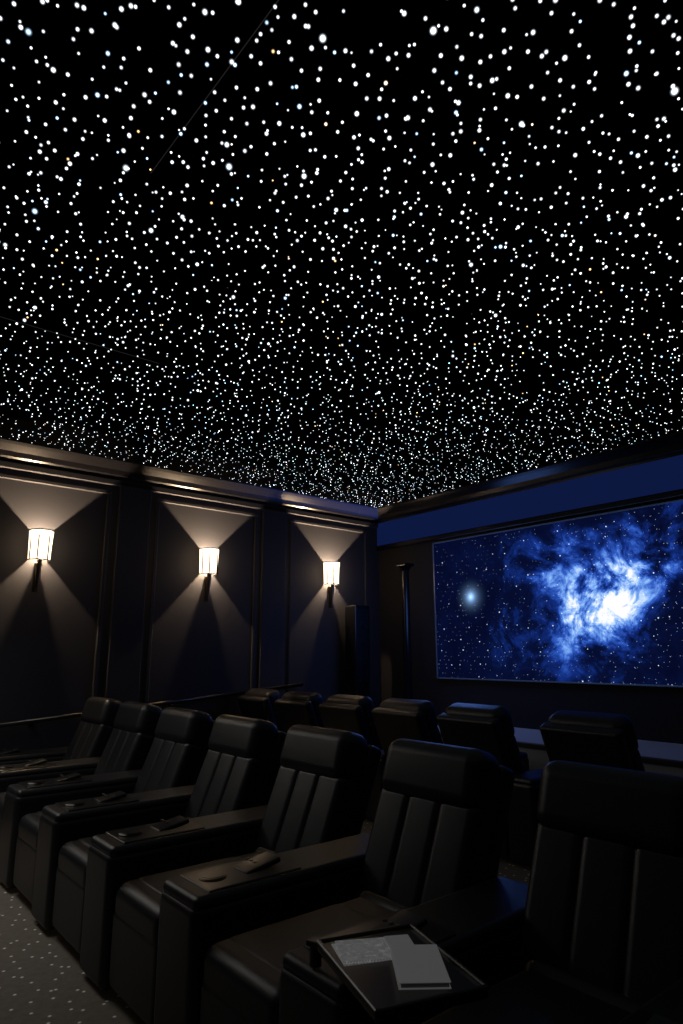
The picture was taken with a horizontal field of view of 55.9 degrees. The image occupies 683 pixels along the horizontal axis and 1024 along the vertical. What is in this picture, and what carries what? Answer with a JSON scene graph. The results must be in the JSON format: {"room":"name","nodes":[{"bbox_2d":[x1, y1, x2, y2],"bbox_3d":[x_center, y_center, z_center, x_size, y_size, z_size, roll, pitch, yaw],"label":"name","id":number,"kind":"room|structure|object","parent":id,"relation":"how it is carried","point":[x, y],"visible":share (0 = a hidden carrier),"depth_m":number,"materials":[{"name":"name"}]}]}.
{"room":"home theater","nodes":[
{"label":"home theater","id":0,"kind":"room"},
{"bbox_2d":[0,467,380,750],"bbox_3d":[-2.857,1.176,6.699,9.100,3.600,0.200,10,-16,-39],"label":"wall","id":1,"kind":"structure","parent":0,"point":[200,647],"depth_m":7.31,"materials":[{"name":"paint"}]},
{"bbox_2d":[26,528,54,591],"bbox_3d":[-3.026,0.487,6.463,0.230,0.626,0.177,10,-16,-39],"label":"sconce","id":2,"kind":"object","parent":1,"relation":"attached to","point":[40,540],"visible":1,"depth_m":6.44,"materials":[{"name":"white glass"}]},
{"bbox_2d":[0,683,302,727],"bbox_3d":[-2.159,2.081,6.883,4.253,0.375,0.111,10,-16,-39],"label":"wall handrail","id":3,"kind":"object","parent":1,"relation":"attached to","point":[30,722],"visible":0.72,"depth_m":7.04,"materials":[{"name":"black wood"}]},
{"bbox_2d":[0,437,377,523],"bbox_3d":[-2.751,-0.513,6.933,8.700,0.200,0.150,10,-16,-39],"label":"crown molding","id":4,"kind":"structure","parent":1,"relation":"attached to","point":[11,450],"depth_m":7.52,"materials":[{"name":"black wood"}]},
{"bbox_2d":[0,460,377,702],"bbox_3d":[-3.127,1.193,6.307,9.600,3.400,0.040,10,-16,-39],"label":"trim","id":5,"kind":"structure","parent":1,"relation":"attached to","point":[123,670],"depth_m":7.23,"materials":[{"name":"brown wood"}]},
{"bbox_2d":[198,547,219,601],"bbox_3d":[-1.562,0.743,7.647,0.230,0.626,0.177,10,-16,-39],"label":"sconce","id":6,"kind":"object","parent":1,"relation":"attached to","point":[208,556],"visible":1,"depth_m":7.62,"materials":[{"name":"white glass"}]},
{"bbox_2d":[323,561,339,607],"bbox_3d":[-0.114,0.997,8.819,0.230,0.626,0.177,10,-16,-39],"label":"sconce","id":7,"kind":"object","parent":1,"relation":"attached to","point":[331,569],"visible":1,"depth_m":8.80,"materials":[{"name":"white glass"}]},
{"bbox_2d":[0,819,530,1023],"bbox_3d":[-0.094,2.259,3.050,9.100,0.100,8.850,10,-16,-39],"label":"floor","id":8,"kind":"structure","parent":0,"point":[43,980],"depth_m":3.06,"materials":[{"name":"grey carpet"}]},
{"bbox_2d":[0,696,121,764],"bbox_3d":[-2.667,2.242,5.788,1.226,1.086,0.870,10,-16,-39],"label":"recliner","id":9,"kind":"object","parent":8,"relation":"on","point":[95,728],"visible":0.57,"depth_m":5.84,"materials":[{"name":"black leather"}]},
{"bbox_2d":[0,701,161,838],"bbox_3d":[-2.131,2.101,5.157,1.226,1.086,0.870,10,-16,-39],"label":"recliner","id":10,"kind":"object","parent":8,"relation":"on","point":[131,739],"visible":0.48,"depth_m":5.18,"materials":[{"name":"black leather"}]},
{"bbox_2d":[0,707,214,902],"bbox_3d":[-1.595,1.960,4.525,1.226,1.086,0.870,10,-16,-39],"label":"recliner","id":11,"kind":"object","parent":8,"relation":"on","point":[177,753],"visible":0.48,"depth_m":4.47,"materials":[{"name":"black leather"}]},
{"bbox_2d":[31,714,285,953],"bbox_3d":[-1.060,1.820,3.893,1.226,1.086,0.870,10,-16,-39],"label":"recliner","id":12,"kind":"object","parent":8,"relation":"on","point":[241,765],"visible":0.59,"depth_m":3.84,"materials":[{"name":"black leather"}]},
{"bbox_2d":[80,724,380,1023],"bbox_3d":[-0.524,1.679,3.262,1.226,1.086,0.870,10,-16,-39],"label":"recliner","id":13,"kind":"object","parent":8,"relation":"on","point":[322,789],"visible":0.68,"depth_m":3.20,"materials":[{"name":"black leather"}]},
{"bbox_2d":[237,688,282,730],"bbox_3d":[-0.505,2.620,7.533,1.226,1.086,0.810,10,-16,-39],"label":"recliner","id":14,"kind":"object","parent":8,"relation":"on","point":[258,703],"visible":0.18,"depth_m":7.25,"materials":[{"name":"black leather"}]},
{"bbox_2d":[274,691,324,732],"bbox_3d":[-0.007,2.489,6.947,1.226,1.086,0.810,10,-16,-39],"label":"recliner","id":15,"kind":"object","parent":8,"relation":"on","point":[294,707],"visible":0.27,"depth_m":6.68,"materials":[{"name":"black leather"}]},
{"bbox_2d":[154,739,514,1023],"bbox_3d":[0.012,1.539,2.630,1.226,1.086,0.870,10,-16,-39],"label":"recliner","id":16,"kind":"object","parent":8,"relation":"on","point":[226,931],"visible":0.73,"depth_m":2.58,"materials":[{"name":"black leather"}]},
{"bbox_2d":[345,605,369,696],"bbox_3d":[0.218,2.330,8.585,0.340,2.140,0.300,10,-16,-39],"label":"tower speaker","id":17,"kind":"object","parent":8,"relation":"on","point":[357,627],"visible":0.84,"depth_m":8.60},
{"bbox_2d":[318,694,443,821],"bbox_3d":[0.490,2.359,6.360,1.226,1.086,0.810,10,-16,-39],"label":"recliner","id":18,"kind":"object","parent":8,"relation":"on","point":[352,713],"visible":0.34,"depth_m":6.03,"materials":[{"name":"black leather"}]},
{"bbox_2d":[396,563,413,698],"bbox_3d":[0.872,2.026,8.516,0.200,2.700,0.200,10,-16,-39],"label":"post","id":19,"kind":"object","parent":8,"relation":"on","point":[404,567],"visible":0.63,"depth_m":8.57,"materials":[{"name":"black"}]},
{"bbox_2d":[371,698,528,770],"bbox_3d":[0.988,2.228,5.774,1.226,1.086,0.810,10,-16,-39],"label":"recliner","id":20,"kind":"object","parent":8,"relation":"on","point":[394,719],"visible":0.3,"depth_m":5.53,"materials":[{"name":"black leather"}]},
{"bbox_2d":[279,760,682,1023],"bbox_3d":[0.638,1.374,1.892,1.226,1.086,1.154,10,-16,-39],"label":"recliner","id":21,"kind":"object","parent":8,"relation":"on","point":[594,935],"visible":0.88,"depth_m":2.06,"materials":[{"name":"black leather"}]},
{"bbox_2d":[306,923,488,1023],"bbox_3d":[0.124,1.226,1.712,0.303,0.098,0.502,5,-13,-21],"label":"tray table","id":22,"kind":"object","parent":21,"relation":"on","point":[374,985],"visible":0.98,"depth_m":1.58,"materials":[{"name":"black plastic"}]},
{"bbox_2d":[331,934,413,965],"bbox_3d":[0.092,1.188,1.752,0.221,0.009,0.143,2,-13,-12],"label":"menu","id":23,"kind":"object","parent":22,"relation":"on","point":[367,950],"visible":0.69,"depth_m":1.75,"materials":[{"name":"grey paper"}]},
{"bbox_2d":[390,944,450,989],"bbox_3d":[0.195,1.146,1.627,0.126,0.015,0.204,0,-12,-2],"label":"booklet","id":24,"kind":"object","parent":22,"relation":"on","point":[421,966],"visible":1,"depth_m":1.60,"materials":[{"name":"grey paper"}]},
{"bbox_2d":[436,703,543,867],"bbox_3d":[1.485,2.098,5.187,1.226,1.086,0.810,10,-16,-39],"label":"recliner","id":25,"kind":"object","parent":8,"relation":"on","point":[487,728],"visible":0.43,"depth_m":4.81,"materials":[{"name":"black leather"}]},
{"bbox_2d":[438,726,682,776],"bbox_3d":[3.155,2.310,5.136,1.080,0.680,7.420,10,-16,-39],"label":"stage platform","id":26,"kind":"object","parent":8,"relation":"on","point":[657,757],"visible":0.02,"depth_m":5.85,"materials":[{"name":"grey"}]},
{"bbox_2d":[540,710,644,771],"bbox_3d":[2.097,1.937,4.465,1.226,1.086,0.810,10,-16,-39],"label":"recliner","id":27,"kind":"object","parent":8,"relation":"on","point":[602,739],"visible":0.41,"depth_m":4.22,"materials":[{"name":"black leather"}]},
{"bbox_2d":[0,0,682,507],"bbox_3d":[-0.104,-1.355,3.845,9.100,0.100,8.850,10,-16,-39],"label":"ceiling","id":28,"kind":"structure","parent":0,"point":[371,253],"depth_m":3.30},
{"bbox_2d":[379,497,682,743],"bbox_3d":[3.328,1.053,6.221,0.200,3.600,8.450,10,-16,-39],"label":"wall","id":29,"kind":"structure","parent":0,"point":[655,713],"depth_m":7.96,"materials":[{"name":"fabric"}]},
{"bbox_2d":[377,455,682,545],"bbox_3d":[3.232,-0.360,6.453,0.040,0.340,8.430,10,-16,-39],"label":"fascia","id":30,"kind":"object","parent":29,"relation":"attached to","point":[663,475],"depth_m":7.45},
{"bbox_2d":[377,489,682,550],"bbox_3d":[3.225,-0.161,6.403,0.060,0.070,8.430,10,-16,-39],"label":"trim","id":31,"kind":"structure","parent":29,"relation":"attached to","point":[678,493],"depth_m":7.40,"materials":[{"name":"black wood"}]},
{"bbox_2d":[378,431,682,522],"bbox_3d":[3.189,-0.631,6.477,0.150,0.200,8.450,10,-16,-39],"label":"crown molding","id":32,"kind":"structure","parent":29,"relation":"attached to","point":[671,445],"depth_m":7.43,"materials":[{"name":"black"}]},
{"bbox_2d":[432,499,682,687],"bbox_3d":[2.602,0.934,6.928,0.070,1.772,4.232,10,-16,-39],"label":"screen","id":33,"kind":"object","parent":29,"relation":"attached to","point":[679,499],"visible":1,"depth_m":7.32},
{"bbox_2d":[434,501,682,685],"bbox_3d":[2.606,0.935,6.931,0.060,1.740,4.200,10,-16,-39],"label":"screen panel","id":34,"kind":"object","parent":33,"relation":"attached to","point":[594,599],"depth_m":7.02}
]}

